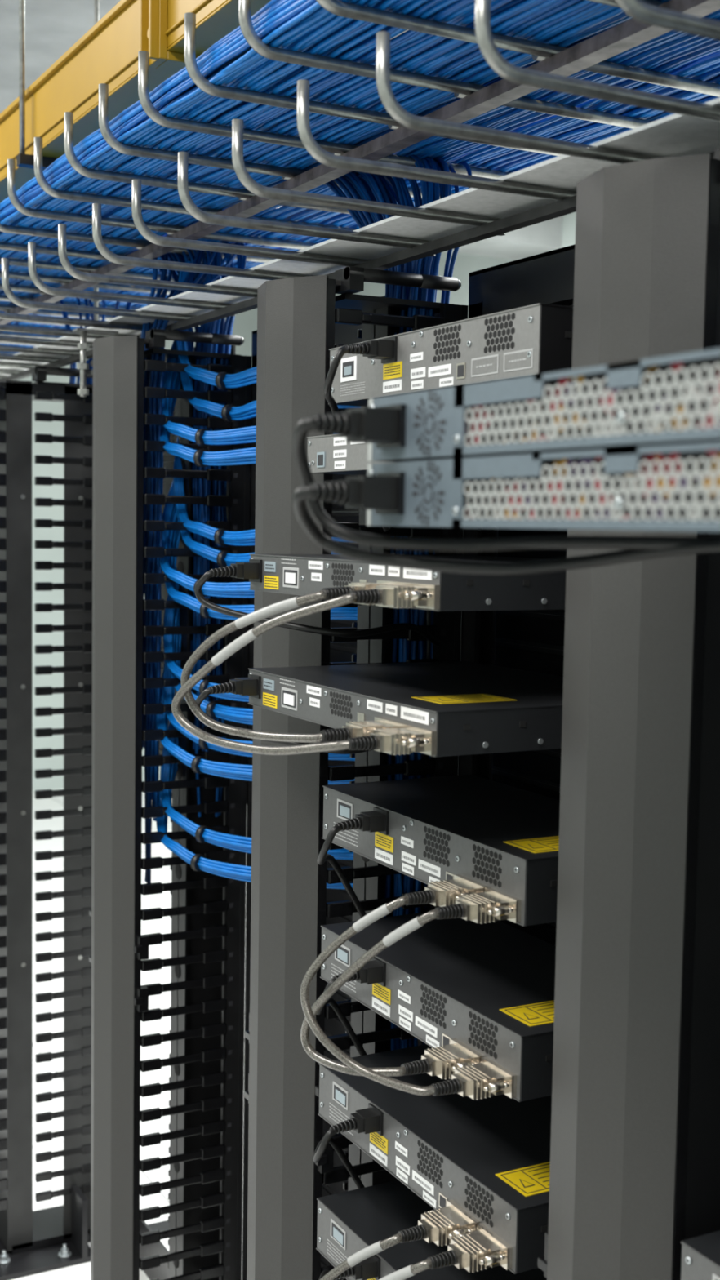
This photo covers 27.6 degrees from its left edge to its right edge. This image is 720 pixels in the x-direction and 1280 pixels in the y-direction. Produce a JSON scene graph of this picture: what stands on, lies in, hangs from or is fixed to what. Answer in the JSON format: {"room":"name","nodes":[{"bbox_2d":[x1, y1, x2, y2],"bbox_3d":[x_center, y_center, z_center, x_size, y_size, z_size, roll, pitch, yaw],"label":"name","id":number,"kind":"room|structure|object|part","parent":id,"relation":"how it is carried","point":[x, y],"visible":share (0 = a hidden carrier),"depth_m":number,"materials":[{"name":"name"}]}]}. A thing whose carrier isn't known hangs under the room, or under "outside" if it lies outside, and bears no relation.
{"room":"server room","nodes":[
{"label":"server room","id":0,"kind":"room"},
{"bbox_2d":[10,789,247,1279],"bbox_3d":[-0.612,1.353,3.769,5.600,0.100,10.000,-1,5,-28],"label":"floor","id":1,"kind":"structure","parent":0,"point":[163,875],"depth_m":4.65,"materials":[{"name":"tile"}]},
{"bbox_2d":[0,1185,90,1279],"bbox_3d":[-0.806,1.261,3.357,0.245,0.139,0.530,-1,5,-28],"label":"bracket","id":2,"kind":"object","parent":1,"relation":"on","point":[77,1251],"visible":0.98,"depth_m":3.17,"materials":[{"name":"black metal"}]},
{"bbox_2d":[0,365,93,1254],"bbox_3d":[-0.708,0.382,3.197,0.336,1.922,0.163,-1,5,-28],"label":"vertical cable manager","id":3,"kind":"object","parent":1,"relation":"on","point":[22,1229],"visible":0.7,"depth_m":3.15,"materials":[{"name":"black plastic"}]},
{"bbox_2d":[88,328,251,1279],"bbox_3d":[-0.347,0.433,2.608,0.253,1.922,0.179,-1,5,-28],"label":"vertical cable manager","id":4,"kind":"object","parent":1,"relation":"on","point":[206,913],"visible":0.83,"depth_m":2.55,"materials":[{"name":"black plastic"}]},
{"bbox_3d":[-0.427,0.421,2.565,0.070,1.870,0.140,-1,5,-28],"label":"door","id":5,"kind":"part","parent":4,"relation":"part of","materials":[{"name":"grey metal"}]},
{"bbox_2d":[155,261,360,888],"bbox_3d":[-0.169,-0.128,2.392,0.134,1.037,0.524,-3,6,-45],"label":"cable bundle","id":6,"kind":"object","parent":4,"relation":"attached to","point":[175,513],"visible":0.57,"depth_m":2.43,"materials":[{"name":"blue plastic"}]},
{"bbox_2d":[139,345,235,1279],"bbox_3d":[-0.328,0.397,3.014,0.166,1.932,0.576,-1,5,-28],"label":"frame","id":7,"kind":"object","parent":1,"relation":"on","point":[162,1272],"visible":0.02,"depth_m":3.09,"materials":[{"name":"grey metal"}]},
{"bbox_2d":[159,408,251,804],"bbox_3d":[-0.322,-0.105,2.974,0.008,0.801,0.556,-1,5,-28],"label":"panel","id":8,"kind":"object","parent":7,"relation":"attached to","point":[168,459],"visible":0.02,"depth_m":3.14,"materials":[{"name":"black metal"}]},
{"bbox_2d":[241,295,385,1279],"bbox_3d":[0.001,0.450,2.398,0.166,1.932,0.576,-1,5,-28],"label":"frame","id":9,"kind":"object","parent":1,"relation":"on","point":[344,334],"visible":0.12,"depth_m":2.59,"materials":[{"name":"grey metal"}]},
{"bbox_2d":[320,408,463,1279],"bbox_3d":[-0.001,0.438,2.397,0.008,1.824,0.696,-1,5,-28],"label":"cable manager","id":10,"kind":"object","parent":9,"relation":"attached to","point":[339,651],"visible":0.02,"depth_m":2.45,"materials":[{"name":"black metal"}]},
{"bbox_2d":[244,266,468,1279],"bbox_3d":[-0.018,0.486,1.992,0.253,1.922,0.179,-1,5,-28],"label":"rack","id":11,"kind":"object","parent":1,"relation":"on","point":[297,317],"visible":0.29,"depth_m":1.91,"materials":[{"name":"grey metal"}]},
{"bbox_3d":[-0.099,0.474,1.950,0.070,1.870,0.140,-1,5,-28],"label":"door","id":12,"kind":"part","parent":11,"relation":"part of","materials":[{"name":"grey metal"}]},
{"bbox_2d":[457,244,575,780],"bbox_3d":[0.330,0.503,1.783,0.166,1.932,0.576,-1,5,-28],"label":"rack","id":13,"kind":"object","parent":1,"relation":"on","point":[546,277],"visible":0.05,"depth_m":1.86,"materials":[{"name":"grey metal"}]},
{"bbox_2d":[306,434,392,475],"bbox_3d":[0.147,-0.212,1.654,0.246,0.044,0.471,-1,5,-28],"label":"switch","id":14,"kind":"object","parent":13,"relation":"attached to","point":[331,454],"visible":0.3,"depth_m":1.73,"materials":[{"name":"silver metal"}]},
{"bbox_2d":[315,1179,435,1266],"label":"switch","id":15,"kind":"object","parent":13,"relation":"attached to","point":[350,1223],"depth_m":1.84,"materials":[{"name":"black metal"}]},
{"bbox_2d":[195,661,563,756],"bbox_3d":[0.072,0.107,1.652,0.393,0.119,0.471,-1,5,-28],"label":"switch","id":16,"kind":"object","parent":13,"relation":"attached to","point":[446,708],"visible":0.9,"depth_m":1.54,"materials":[{"name":"black metal"}]},
{"bbox_3d":[-0.028,0.105,1.794,0.335,0.100,0.111,-1,5,-28],"label":"power cord","id":17,"kind":"part","parent":16,"relation":"part of","materials":[{"name":"grey plastic"}]},
{"bbox_2d":[194,553,566,646],"bbox_3d":[0.074,-0.031,1.642,0.394,0.118,0.471,-1,5,-28],"label":"switch","id":18,"kind":"object","parent":13,"relation":"attached to","point":[300,575],"visible":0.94,"depth_m":1.46,"materials":[{"name":"black metal"}]},
{"bbox_2d":[180,590,326,742],"bbox_3d":[-0.107,0.025,1.482,0.184,0.158,0.041,5,6,39],"label":"cable","id":19,"kind":"object","parent":18,"relation":"attached to","point":[296,602],"visible":0.98,"depth_m":1.48,"materials":[{"name":"grey plastic"}]},
{"bbox_2d":[171,592,356,755],"bbox_3d":[-0.101,0.032,1.449,0.239,0.167,0.025,4,6,38],"label":"cable","id":20,"kind":"object","parent":18,"relation":"attached to","point":[254,633],"visible":1,"depth_m":1.45,"materials":[{"name":"grey plastic"}]},
{"bbox_3d":[-0.026,-0.034,1.783,0.335,0.100,0.111,-1,5,-28],"label":"power cord","id":21,"kind":"part","parent":18,"relation":"part of","materials":[{"name":"black rubber"}]},
{"bbox_2d":[333,1239,450,1279],"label":"switch","id":22,"kind":"object","parent":13,"relation":"attached to","point":[398,1256],"depth_m":1.73,"materials":[{"name":"black metal"}]},
{"bbox_3d":[-0.030,0.836,1.832,0.052,0.206,0.238,2,5,13],"label":"power cord","id":23,"kind":"part","parent":22,"relation":"part of","materials":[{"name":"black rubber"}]},
{"bbox_2d":[312,1044,551,1274],"bbox_3d":[0.111,0.662,1.707,0.297,0.222,0.476,-1,5,-28],"label":"switch","id":24,"kind":"object","parent":13,"relation":"attached to","point":[482,1165],"visible":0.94,"depth_m":1.63,"materials":[{"name":"black metal"}]},
{"bbox_3d":[-0.027,0.659,1.818,0.052,0.206,0.238,2,5,13],"label":"power cord","id":25,"kind":"part","parent":24,"relation":"part of","materials":[{"name":"black rubber"}]},
{"bbox_2d":[319,1233,402,1279],"bbox_3d":[0.009,0.708,1.522,0.159,0.187,0.050,3,5,27],"label":"cable","id":26,"kind":"object","parent":24,"relation":"attached to","point":[379,1246],"visible":1,"depth_m":1.52,"materials":[{"name":"grey plastic"}]},
{"bbox_2d":[378,1258,431,1279],"bbox_3d":[0.006,0.709,1.532,0.180,0.191,0.047,5,6,40],"label":"cable","id":27,"kind":"object","parent":24,"relation":"attached to","point":[411,1270],"visible":1,"depth_m":1.47,"materials":[{"name":"grey plastic"}]},
{"bbox_2d":[316,911,555,1102],"bbox_3d":[0.114,0.485,1.693,0.297,0.222,0.476,-1,5,-28],"label":"switch","id":28,"kind":"object","parent":13,"relation":"attached to","point":[481,996],"visible":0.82,"depth_m":1.63,"materials":[{"name":"black metal"}]},
{"bbox_3d":[-0.024,0.482,1.804,0.052,0.206,0.238,2,5,13],"label":"power cord","id":29,"kind":"part","parent":28,"relation":"part of","materials":[{"name":"black rubber"}]},
{"bbox_2d":[316,774,559,926],"bbox_3d":[0.117,0.307,1.680,0.297,0.222,0.476,-1,5,-28],"label":"switch","id":30,"kind":"object","parent":13,"relation":"attached to","point":[485,851],"visible":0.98,"depth_m":1.63,"materials":[{"name":"black metal"}]},
{"bbox_3d":[-0.021,0.304,1.790,0.052,0.206,0.238,2,5,13],"label":"power cord","id":31,"kind":"part","parent":30,"relation":"part of","materials":[{"name":"black rubber"}]},
{"bbox_2d":[300,895,434,1095],"bbox_3d":[0.014,0.353,1.494,0.159,0.188,0.050,3,5,27],"label":"cable","id":32,"kind":"object","parent":30,"relation":"attached to","point":[386,908],"visible":1,"depth_m":1.50,"materials":[{"name":"grey plastic"}]},
{"bbox_2d":[300,909,439,1076],"bbox_3d":[0.012,0.354,1.504,0.180,0.192,0.047,5,6,40],"label":"cable","id":33,"kind":"object","parent":30,"relation":"attached to","point":[417,922],"visible":0.91,"depth_m":1.50,"materials":[{"name":"grey plastic"}]},
{"bbox_2d":[323,302,573,531],"bbox_3d":[0.128,-0.230,1.639,0.291,0.221,0.476,-1,5,-28],"label":"switch","id":34,"kind":"object","parent":13,"relation":"attached to","point":[536,339],"visible":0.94,"depth_m":1.54,"materials":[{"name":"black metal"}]},
{"bbox_3d":[-0.012,-0.233,1.749,0.052,0.206,0.238,2,5,13],"label":"power cord","id":35,"kind":"part","parent":34,"relation":"part of","materials":[{"name":"black rubber"}]},
{"bbox_2d":[404,1265,546,1279],"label":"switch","id":36,"kind":"object","parent":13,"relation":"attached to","point":[448,1273],"depth_m":1.69,"materials":[{"name":"black metal"}]},
{"bbox_2d":[537,148,719,1279],"bbox_3d":[0.311,0.539,1.377,0.252,1.922,0.179,-1,5,-28],"label":"post","id":37,"kind":"object","parent":1,"relation":"on","point":[634,1175],"visible":0.76,"depth_m":1.27,"materials":[{"name":"grey metal"}]},
{"bbox_3d":[0.658,0.556,1.167,0.166,1.932,0.576,-1,5,-28],"label":"frame","id":38,"kind":"object","parent":1,"relation":"on","visible":0},
{"bbox_2d":[293,441,719,574],"bbox_3d":[0.296,-0.074,0.941,0.570,0.075,0.452,-1,5,-28],"label":"server","id":39,"kind":"object","parent":38,"relation":"attached to","point":[668,487],"visible":1,"depth_m":0.87,"materials":[{"name":"grey metal"}]},
{"bbox_3d":[0.209,-0.069,0.967,0.510,0.058,0.064,2,4,8],"label":"power cord","id":40,"kind":"part","parent":39,"relation":"part of","materials":[{"name":"black rubber"}]},
{"bbox_2d":[293,348,719,551],"bbox_3d":[0.297,-0.104,0.938,0.569,0.105,0.450,-1,5,-28],"label":"server","id":41,"kind":"object","parent":38,"relation":"attached to","point":[672,399],"visible":0.99,"depth_m":0.87,"materials":[{"name":"grey metal"}]},
{"bbox_3d":[0.192,-0.099,0.960,0.479,0.088,0.058,2,4,8],"label":"power cord","id":42,"kind":"part","parent":41,"relation":"part of","materials":[{"name":"black rubber"}]},
{"bbox_2d":[680,1230,719,1279],"bbox_3d":[0.436,0.637,1.094,0.297,0.221,0.476,-1,5,-28],"label":"switch","id":43,"kind":"object","parent":38,"relation":"attached to","point":[700,1255],"visible":1,"depth_m":1.24,"materials":[{"name":"black metal"}]},
{"bbox_2d":[18,307,257,791],"bbox_3d":[-2.958,-0.626,8.087,5.600,3.100,0.100,-1,5,-28],"label":"wall","id":44,"kind":"structure","parent":0,"point":[245,322],"depth_m":8.66,"materials":[{"name":"paint"}]},
{"bbox_2d":[0,0,407,113],"bbox_3d":[-0.559,-1.837,3.522,5.600,0.100,10.000,-1,5,-28],"label":"ceiling","id":45,"kind":"structure","parent":0,"point":[52,27],"depth_m":4.52,"materials":[{"name":"paint"}]},
{"bbox_2d":[16,0,57,169],"bbox_3d":[-0.486,-1.276,2.643,0.290,0.880,3.524,-1,5,-28],"label":"bracket","id":46,"kind":"object","parent":45,"relation":"hanging from","point":[23,160],"visible":0.45,"depth_m":2.56,"materials":[{"name":"black metal"}]},
{"bbox_2d":[0,0,271,203],"bbox_3d":[-0.972,-0.990,3.545,0.264,0.142,6.700,-1,5,-28],"label":"duct","id":47,"kind":"object","parent":46,"relation":"hanging from","point":[107,53],"visible":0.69,"depth_m":2.21,"materials":[{"name":"yellow metal"}]},
{"bbox_2d":[90,0,101,374],"bbox_3d":[-0.543,-1.145,3.022,0.021,1.202,0.021,-1,5,-28],"label":"rod","id":48,"kind":"object","parent":45,"relation":"hanging from","point":[96,2],"visible":0.2,"depth_m":3.05,"materials":[{"name":"grey metal"}]},
{"bbox_2d":[0,0,719,355],"bbox_3d":[-0.748,-0.787,3.323,0.618,0.099,6.461,-1,5,-28],"label":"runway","id":49,"kind":"object","parent":48,"relation":"hanging from","point":[590,55],"visible":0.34,"depth_m":1.79,"materials":[{"name":"grey metal"}]},
{"bbox_2d":[59,297,131,384],"bbox_3d":[-0.630,-0.386,3.359,0.142,0.790,0.426,-1,5,-22],"label":"trunk","id":50,"kind":"object","parent":49,"relation":"hanging from","point":[72,379],"visible":0.16,"depth_m":3.19,"materials":[{"name":"plastic"}]},
{"bbox_2d":[141,242,241,883],"bbox_3d":[-0.340,-0.153,2.740,0.186,1.150,0.462,0,5,-14],"label":"trunk","id":51,"kind":"object","parent":49,"relation":"hanging from","point":[151,379],"visible":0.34,"depth_m":2.54,"materials":[{"name":"plastic"}]},
{"bbox_2d":[136,304,213,315],"bbox_3d":[-0.302,-0.540,2.391,0.109,0.005,0.079,-1,5,-28],"label":"plate","id":52,"kind":"object","parent":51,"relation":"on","point":[151,308],"depth_m":2.39,"materials":[{"name":"grey metal"}]},
{"bbox_2d":[72,328,118,396],"bbox_3d":[-0.472,-0.492,2.616,0.075,0.118,0.030,-1,5,-28],"label":"rod","id":53,"kind":"object","parent":52,"relation":"hanging from","point":[82,345],"visible":1,"depth_m":2.60,"materials":[{"name":"silver metal"}]},
{"bbox_2d":[168,291,254,304],"bbox_3d":[-0.229,-0.528,2.254,0.109,0.005,0.084,-1,5,-28],"label":"plate","id":54,"kind":"object","parent":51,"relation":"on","point":[188,295],"depth_m":2.25,"materials":[{"name":"grey metal"}]},
{"bbox_2d":[205,275,270,289],"bbox_3d":[-0.168,-0.516,2.111,0.081,0.005,0.089,-1,5,-28],"label":"plate","id":55,"kind":"object","parent":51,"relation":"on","point":[229,281],"depth_m":2.11,"materials":[{"name":"grey metal"}]},
{"bbox_2d":[418,187,558,218],"bbox_3d":[0.136,-0.469,1.570,0.109,0.005,0.108,-1,5,-28],"label":"plate","id":56,"kind":"object","parent":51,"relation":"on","point":[477,202],"depth_m":1.57,"materials":[{"name":"grey metal"}]},
{"bbox_2d":[158,240,246,817],"bbox_3d":[-0.336,-0.214,2.759,0.132,1.030,0.463,-1,5,-28],"label":"trunk","id":57,"kind":"object","parent":49,"relation":"hanging from","point":[201,513],"visible":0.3,"depth_m":2.57,"materials":[{"name":"blue plastic"}]},
{"bbox_2d":[0,0,719,352],"bbox_3d":[-0.698,-0.776,3.235,0.577,0.043,6.265,-1,5,-28],"label":"cable","id":58,"kind":"object","parent":49,"relation":"on","point":[305,26],"visible":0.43,"depth_m":1.74,"materials":[{"name":"blue plastic"}]},
{"bbox_2d":[324,154,471,1050],"bbox_3d":[0.001,-0.041,2.149,0.144,1.270,0.446,-1,5,-25],"label":"cable bundle","id":59,"kind":"object","parent":49,"relation":"hanging from","point":[375,188],"visible":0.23,"depth_m":1.97,"materials":[{"name":"blue plastic"}]},
{"bbox_2d":[248,258,346,275],"bbox_3d":[-0.083,-0.504,1.981,0.109,0.005,0.093,-1,5,-28],"label":"plate","id":60,"kind":"object","parent":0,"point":[277,265],"depth_m":1.98,"materials":[{"name":"grey metal"}]},
{"bbox_2d":[297,239,408,260],"bbox_3d":[-0.010,-0.492,1.844,0.109,0.005,0.098,-1,5,-28],"label":"plate","id":61,"kind":"object","parent":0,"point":[335,247],"depth_m":1.84,"materials":[{"name":"grey metal"}]},
{"bbox_2d":[0,0,719,381],"bbox_3d":[-0.880,-0.633,3.243,0.332,0.084,6.461,-1,5,-28],"label":"runway","id":62,"kind":"object","parent":61,"relation":"on","point":[487,227],"visible":0.88,"depth_m":1.60,"materials":[{"name":"grey metal"}]},
{"bbox_2d":[353,215,477,240],"bbox_3d":[0.063,-0.481,1.707,0.109,0.005,0.103,-1,5,-28],"label":"plate","id":63,"kind":"object","parent":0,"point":[396,225],"depth_m":1.71,"materials":[{"name":"grey metal"}]},
{"bbox_2d":[335,211,576,318],"bbox_3d":[1.930,-0.304,4.984,0.100,3.100,10.000,-1,5,-28],"label":"wall","id":64,"kind":"structure","parent":0,"point":[465,264],"depth_m":7.43,"materials":[{"name":"paint"}]},
{"bbox_2d":[445,216,562,260],"bbox_3d":[-1.631,-1.851,5.535,5.600,0.220,0.350,-1,5,-28],"label":"wall","id":65,"kind":"structure","parent":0,"point":[543,237],"depth_m":6.67,"materials":[{"name":"white paint"}]},
{"bbox_2d":[496,154,618,191],"bbox_3d":[0.204,-0.457,1.431,0.097,0.005,0.113,-1,5,-28],"label":"plate","id":66,"kind":"object","parent":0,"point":[562,171],"depth_m":1.43,"materials":[{"name":"grey metal"}]},
{"bbox_2d":[589,113,719,157],"bbox_3d":[0.283,-0.445,1.297,0.109,0.005,0.118,-1,5,-28],"label":"plate","id":67,"kind":"object","parent":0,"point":[674,135],"depth_m":1.30,"materials":[{"name":"grey metal"}]}
]}

